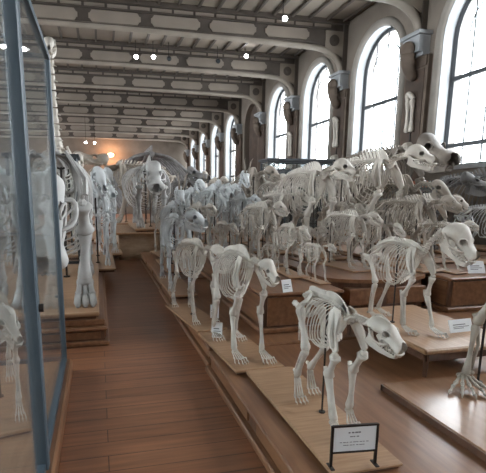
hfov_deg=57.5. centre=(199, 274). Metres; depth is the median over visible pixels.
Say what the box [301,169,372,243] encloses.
skeleton
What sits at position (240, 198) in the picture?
skeleton
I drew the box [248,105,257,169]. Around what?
panel
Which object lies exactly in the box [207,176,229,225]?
skeleton
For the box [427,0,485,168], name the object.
window
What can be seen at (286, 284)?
name card
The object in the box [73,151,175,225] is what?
skeleton
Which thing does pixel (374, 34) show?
window
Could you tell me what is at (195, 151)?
pillar
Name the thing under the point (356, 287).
pedestal
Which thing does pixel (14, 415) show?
skeleton
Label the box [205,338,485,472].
display platform
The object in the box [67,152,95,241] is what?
skeleton
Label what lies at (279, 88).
window
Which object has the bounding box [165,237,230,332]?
skeleton
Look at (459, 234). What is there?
skeleton
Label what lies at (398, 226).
skeleton
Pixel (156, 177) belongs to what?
skeleton
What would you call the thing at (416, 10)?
ceiling beam
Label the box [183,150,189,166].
pillar
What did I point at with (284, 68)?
ceiling beam
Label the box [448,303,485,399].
foreleg
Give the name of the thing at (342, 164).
skeleton
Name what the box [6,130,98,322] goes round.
skeleton
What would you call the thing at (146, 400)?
floor
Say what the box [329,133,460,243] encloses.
skeleton
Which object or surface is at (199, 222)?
skeleton
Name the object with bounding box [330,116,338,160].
bone
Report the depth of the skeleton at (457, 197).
6.46 m
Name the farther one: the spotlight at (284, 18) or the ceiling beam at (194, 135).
the ceiling beam at (194, 135)
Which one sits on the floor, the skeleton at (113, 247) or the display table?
the display table
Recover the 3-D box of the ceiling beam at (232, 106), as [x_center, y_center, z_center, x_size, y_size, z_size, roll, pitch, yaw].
[-5.432,-8.468,21.752,15.600,1.480,0.320,-2,11,-13]
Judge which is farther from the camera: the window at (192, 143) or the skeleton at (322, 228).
the window at (192, 143)
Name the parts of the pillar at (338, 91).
niche panel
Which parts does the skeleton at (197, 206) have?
shoulder blade, leg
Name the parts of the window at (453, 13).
sill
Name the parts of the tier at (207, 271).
panel, skirting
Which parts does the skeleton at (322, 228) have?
board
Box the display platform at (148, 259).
[140,252,205,288]
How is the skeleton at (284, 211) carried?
on the tier at (207, 271)
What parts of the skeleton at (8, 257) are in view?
board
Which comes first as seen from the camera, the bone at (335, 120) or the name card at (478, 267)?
the name card at (478, 267)
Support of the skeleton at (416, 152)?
on the tier at (314, 241)
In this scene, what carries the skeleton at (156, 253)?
on the display platform at (148, 259)
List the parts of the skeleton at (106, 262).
support rod, board, shoulder blade, leg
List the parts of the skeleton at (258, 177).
board, shoulder blade, shoulder blade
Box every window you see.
[190,139,195,178]
[199,133,205,172]
[210,124,219,178]
[224,114,236,181]
[265,82,289,177]
[297,56,334,178]
[346,16,405,173]
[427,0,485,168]
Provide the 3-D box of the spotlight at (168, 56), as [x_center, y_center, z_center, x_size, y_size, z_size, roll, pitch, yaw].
[-1.077,-7.704,15.191,0.160,0.635,0.227,-2,11,-13]
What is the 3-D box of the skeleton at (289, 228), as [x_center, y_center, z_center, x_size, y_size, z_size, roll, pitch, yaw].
[1.109,-0.332,5.488,0.232,0.650,0.942,-2,10,-9]
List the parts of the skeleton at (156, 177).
shoulder blade, board, support rod, support rod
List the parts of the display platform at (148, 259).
skirting, panel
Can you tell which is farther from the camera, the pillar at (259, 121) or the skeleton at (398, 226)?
the pillar at (259, 121)
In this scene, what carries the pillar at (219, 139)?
on the floor
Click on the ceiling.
(346, 10)
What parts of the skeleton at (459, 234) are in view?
leg, leg, support rod, leg, shoulder blade, shoulder blade, leg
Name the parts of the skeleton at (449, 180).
board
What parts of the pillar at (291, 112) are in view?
niche panel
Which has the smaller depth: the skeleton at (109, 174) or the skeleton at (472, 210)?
the skeleton at (472, 210)
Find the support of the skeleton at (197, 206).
on the tier at (207, 271)
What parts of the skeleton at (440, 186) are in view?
leg, shoulder blade, shoulder blade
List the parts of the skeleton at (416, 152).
support rod, board, shoulder blade, shoulder blade, leg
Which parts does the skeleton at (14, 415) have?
leg, leg, board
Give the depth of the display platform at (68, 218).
21.20 m
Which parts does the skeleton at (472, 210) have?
board, leg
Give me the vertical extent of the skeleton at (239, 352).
0.986 m
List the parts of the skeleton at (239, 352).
leg, leg, shoulder blade, leg, board, shoulder blade, leg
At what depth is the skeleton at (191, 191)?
9.33 m
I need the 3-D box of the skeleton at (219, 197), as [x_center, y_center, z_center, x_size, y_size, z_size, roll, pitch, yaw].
[0.206,-1.073,8.072,0.499,1.182,1.778,-2,11,-13]
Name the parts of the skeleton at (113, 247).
board, shoulder blade, leg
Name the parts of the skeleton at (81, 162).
board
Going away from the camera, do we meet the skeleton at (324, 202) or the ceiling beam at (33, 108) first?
the skeleton at (324, 202)
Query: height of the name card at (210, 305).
0.150 m
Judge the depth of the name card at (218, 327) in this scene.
4.25 m
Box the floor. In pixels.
[0,214,267,472]
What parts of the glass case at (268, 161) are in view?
rail, cornice, post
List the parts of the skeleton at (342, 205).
leg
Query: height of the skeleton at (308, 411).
0.834 m
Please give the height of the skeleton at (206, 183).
1.712 m
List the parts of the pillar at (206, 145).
niche panel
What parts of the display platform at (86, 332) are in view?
panel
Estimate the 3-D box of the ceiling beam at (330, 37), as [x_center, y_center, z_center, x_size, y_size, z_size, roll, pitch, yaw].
[-3.130,-6.663,11.824,15.600,1.480,0.320,-2,11,-13]
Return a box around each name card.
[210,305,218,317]
[212,322,222,337]
[281,279,292,292]
[448,318,471,332]
[467,261,484,272]
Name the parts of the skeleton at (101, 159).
shoulder blade, shoulder blade, board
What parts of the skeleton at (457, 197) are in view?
leg, shoulder blade, board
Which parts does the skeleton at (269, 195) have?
leg, board, leg, shoulder blade, leg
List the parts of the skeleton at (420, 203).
support rod, leg, board, leg, shoulder blade, shoulder blade, leg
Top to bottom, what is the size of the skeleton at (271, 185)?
1.412 m
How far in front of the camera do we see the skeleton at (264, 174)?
12.88 m
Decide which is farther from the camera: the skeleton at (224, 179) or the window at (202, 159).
the window at (202, 159)
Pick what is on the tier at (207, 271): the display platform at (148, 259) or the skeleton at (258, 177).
the skeleton at (258, 177)
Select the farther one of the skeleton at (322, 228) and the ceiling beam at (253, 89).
the ceiling beam at (253, 89)
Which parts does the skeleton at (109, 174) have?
board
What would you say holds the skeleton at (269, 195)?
on the tier at (207, 271)
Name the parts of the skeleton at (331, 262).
leg, support rod, leg, board, leg, shoulder blade, shoulder blade, leg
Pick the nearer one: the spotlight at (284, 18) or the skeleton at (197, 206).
the skeleton at (197, 206)
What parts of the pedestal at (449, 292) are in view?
skirting, panel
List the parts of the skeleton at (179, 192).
board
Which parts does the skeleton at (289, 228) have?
leg, leg, shoulder blade, board, shoulder blade, leg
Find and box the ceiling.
[0,0,380,89]
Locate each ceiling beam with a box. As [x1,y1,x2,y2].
[0,0,349,70]
[0,33,298,94]
[0,62,265,111]
[0,84,241,123]
[0,101,223,132]
[0,114,209,139]
[0,123,198,144]
[0,131,189,149]
[368,0,428,30]
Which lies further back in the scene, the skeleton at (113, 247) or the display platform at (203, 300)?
the skeleton at (113, 247)
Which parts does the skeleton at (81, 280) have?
shoulder blade, board, support rod, shoulder blade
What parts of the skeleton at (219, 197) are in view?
shoulder blade, shoulder blade, leg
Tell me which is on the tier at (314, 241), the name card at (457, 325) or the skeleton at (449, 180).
the skeleton at (449, 180)
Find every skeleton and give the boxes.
[0,166,12,267]
[0,174,18,305]
[0,291,31,438]
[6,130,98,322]
[44,36,92,259]
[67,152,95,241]
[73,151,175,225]
[90,166,115,271]
[92,183,122,255]
[94,167,117,243]
[113,145,189,218]
[121,156,170,231]
[150,200,179,260]
[156,172,188,273]
[157,208,208,298]
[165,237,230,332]
[166,166,210,221]
[175,179,206,241]
[181,201,218,255]
[190,172,209,234]
[195,183,233,247]
[198,244,283,374]
[203,179,230,233]
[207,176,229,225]
[212,220,238,261]
[215,158,252,243]
[219,193,260,253]
[223,165,281,241]
[231,181,257,232]
[236,201,289,266]
[242,174,277,230]
[243,199,274,249]
[246,285,407,472]
[254,189,308,254]
[257,174,308,244]
[261,243,285,269]
[269,158,359,260]
[273,222,311,278]
[289,225,327,264]
[297,243,336,284]
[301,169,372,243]
[312,209,383,272]
[314,201,366,255]
[317,144,437,260]
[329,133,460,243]
[347,220,406,272]
[352,174,453,261]
[358,194,462,273]
[362,222,480,338]
[374,171,485,254]
[385,193,468,263]
[412,220,478,274]
[422,167,485,251]
[445,204,485,264]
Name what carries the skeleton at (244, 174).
on the tier at (207, 271)
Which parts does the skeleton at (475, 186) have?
board, leg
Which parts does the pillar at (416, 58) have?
niche panel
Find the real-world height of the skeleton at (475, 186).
1.364 m
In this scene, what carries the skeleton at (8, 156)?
on the display platform at (86, 332)
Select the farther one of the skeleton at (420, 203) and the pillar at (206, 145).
the pillar at (206, 145)
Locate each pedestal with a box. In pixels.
[222,270,343,333]
[283,260,425,307]
[420,256,485,312]
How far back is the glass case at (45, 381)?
2.33 m
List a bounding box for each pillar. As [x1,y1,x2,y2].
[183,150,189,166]
[192,145,198,170]
[202,139,209,208]
[215,133,223,217]
[231,124,242,176]
[253,112,265,194]
[283,95,299,222]
[327,70,349,219]
[393,29,432,235]
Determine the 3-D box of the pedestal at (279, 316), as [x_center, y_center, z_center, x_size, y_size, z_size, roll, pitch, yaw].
[0.912,0.257,5.236,0.950,0.420,1.450,-2,11,-13]
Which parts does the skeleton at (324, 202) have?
board, shoulder blade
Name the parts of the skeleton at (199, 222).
leg, shoulder blade, support rod, board, shoulder blade, leg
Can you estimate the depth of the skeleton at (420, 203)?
5.76 m
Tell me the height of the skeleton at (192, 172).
2.021 m
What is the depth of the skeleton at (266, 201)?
8.18 m
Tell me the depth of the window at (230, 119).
26.36 m
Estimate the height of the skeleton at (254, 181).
1.626 m
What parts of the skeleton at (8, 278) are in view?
board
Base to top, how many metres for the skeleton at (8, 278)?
1.860 m
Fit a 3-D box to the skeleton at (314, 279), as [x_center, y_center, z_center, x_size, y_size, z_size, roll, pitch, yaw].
[1.309,-0.163,5.079,0.170,0.464,0.648,-4,11,-20]
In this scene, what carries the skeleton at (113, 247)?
on the display platform
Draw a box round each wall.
[0,138,186,213]
[190,0,485,244]
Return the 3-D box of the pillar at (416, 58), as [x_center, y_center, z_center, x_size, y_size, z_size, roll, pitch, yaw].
[4.993,-3.026,10.772,0.550,5.300,0.880,-2,11,-13]
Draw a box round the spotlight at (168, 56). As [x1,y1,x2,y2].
[167,42,170,60]
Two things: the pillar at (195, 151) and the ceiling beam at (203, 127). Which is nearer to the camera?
the ceiling beam at (203, 127)
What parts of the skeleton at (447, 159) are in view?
board, shoulder blade, shoulder blade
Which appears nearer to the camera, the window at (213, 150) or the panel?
the panel
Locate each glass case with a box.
[0,0,72,472]
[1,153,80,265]
[258,158,334,234]
[268,170,314,230]
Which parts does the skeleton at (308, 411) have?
leg, leg, support rod, board, leg, shoulder blade, leg, shoulder blade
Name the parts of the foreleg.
leg, support rod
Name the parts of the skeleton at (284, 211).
leg, support rod, leg, leg, shoulder blade, board, shoulder blade, leg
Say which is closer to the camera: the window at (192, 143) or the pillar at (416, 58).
the pillar at (416, 58)
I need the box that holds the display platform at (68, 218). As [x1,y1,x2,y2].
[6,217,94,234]
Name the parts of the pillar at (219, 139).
niche panel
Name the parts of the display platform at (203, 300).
skirting, panel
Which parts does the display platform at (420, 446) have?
skirting, panel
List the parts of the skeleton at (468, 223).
board, leg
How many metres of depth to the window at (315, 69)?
16.19 m
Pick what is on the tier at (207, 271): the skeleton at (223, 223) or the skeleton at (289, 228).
the skeleton at (223, 223)
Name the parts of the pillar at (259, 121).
niche panel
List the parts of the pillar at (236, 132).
niche panel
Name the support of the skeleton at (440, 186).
on the tier at (314, 241)
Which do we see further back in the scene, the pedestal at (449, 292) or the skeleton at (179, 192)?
the skeleton at (179, 192)
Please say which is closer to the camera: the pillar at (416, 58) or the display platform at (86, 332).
the display platform at (86, 332)
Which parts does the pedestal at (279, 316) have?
skirting, panel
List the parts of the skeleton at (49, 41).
support rod, board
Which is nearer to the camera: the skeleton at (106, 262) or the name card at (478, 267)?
the name card at (478, 267)
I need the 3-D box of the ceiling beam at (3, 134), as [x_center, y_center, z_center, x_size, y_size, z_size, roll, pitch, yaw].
[-8.500,-10.875,34.989,15.600,1.480,0.320,-2,11,-13]
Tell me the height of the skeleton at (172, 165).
3.850 m
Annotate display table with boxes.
[116,224,193,259]
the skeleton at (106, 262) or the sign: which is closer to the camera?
the sign
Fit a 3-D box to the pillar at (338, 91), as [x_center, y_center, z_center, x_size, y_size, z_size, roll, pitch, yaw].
[4.226,-3.627,14.081,0.550,5.300,0.880,-2,11,-13]
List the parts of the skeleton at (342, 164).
board, leg, shoulder blade, support rod, shoulder blade, leg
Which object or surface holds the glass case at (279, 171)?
on the display platform
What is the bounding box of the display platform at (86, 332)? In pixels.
[0,268,109,352]
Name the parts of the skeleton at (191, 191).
shoulder blade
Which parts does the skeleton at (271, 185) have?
board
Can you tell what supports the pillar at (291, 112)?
on the floor
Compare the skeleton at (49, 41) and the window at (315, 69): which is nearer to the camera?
the skeleton at (49, 41)
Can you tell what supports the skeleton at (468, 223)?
on the pedestal at (449, 292)
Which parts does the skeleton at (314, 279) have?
leg, leg, board, shoulder blade, shoulder blade, leg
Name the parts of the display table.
frame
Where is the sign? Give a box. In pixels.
[326,422,379,470]
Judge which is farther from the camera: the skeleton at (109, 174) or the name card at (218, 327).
the skeleton at (109, 174)
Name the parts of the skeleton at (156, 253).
board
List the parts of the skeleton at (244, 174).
board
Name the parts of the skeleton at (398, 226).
leg, leg, board, shoulder blade, shoulder blade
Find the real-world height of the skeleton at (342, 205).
0.874 m
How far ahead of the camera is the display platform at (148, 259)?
8.80 m
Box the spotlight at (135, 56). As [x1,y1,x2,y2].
[133,41,137,58]
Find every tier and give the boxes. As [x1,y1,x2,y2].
[175,234,297,289]
[283,234,485,259]
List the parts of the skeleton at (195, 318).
leg, leg, leg, shoulder blade, board, shoulder blade, leg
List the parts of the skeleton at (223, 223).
leg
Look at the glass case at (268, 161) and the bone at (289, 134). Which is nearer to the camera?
the glass case at (268, 161)
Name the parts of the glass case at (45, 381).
rail, door post, rail, post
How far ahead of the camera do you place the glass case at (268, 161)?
10.75 m
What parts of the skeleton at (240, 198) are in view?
leg, leg, shoulder blade, leg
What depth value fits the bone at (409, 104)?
10.61 m
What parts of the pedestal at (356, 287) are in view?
drawer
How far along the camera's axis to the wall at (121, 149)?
36.70 m
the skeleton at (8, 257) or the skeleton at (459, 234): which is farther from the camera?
the skeleton at (8, 257)
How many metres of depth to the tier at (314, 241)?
7.37 m
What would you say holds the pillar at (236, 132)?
on the floor
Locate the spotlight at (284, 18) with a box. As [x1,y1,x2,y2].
[281,0,287,21]
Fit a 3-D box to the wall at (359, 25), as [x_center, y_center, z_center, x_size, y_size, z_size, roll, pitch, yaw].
[4.053,-4.918,17.041,0.550,6.980,47.605,-2,11,-13]
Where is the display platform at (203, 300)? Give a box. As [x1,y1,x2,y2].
[159,278,482,365]
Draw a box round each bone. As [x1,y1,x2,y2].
[286,132,292,168]
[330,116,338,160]
[402,92,415,148]
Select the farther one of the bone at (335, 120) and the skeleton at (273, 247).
the bone at (335, 120)
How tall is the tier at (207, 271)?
0.420 m
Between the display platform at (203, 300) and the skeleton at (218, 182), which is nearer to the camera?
the display platform at (203, 300)
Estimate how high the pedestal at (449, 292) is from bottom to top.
0.420 m
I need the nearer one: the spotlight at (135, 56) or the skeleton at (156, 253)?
the skeleton at (156, 253)

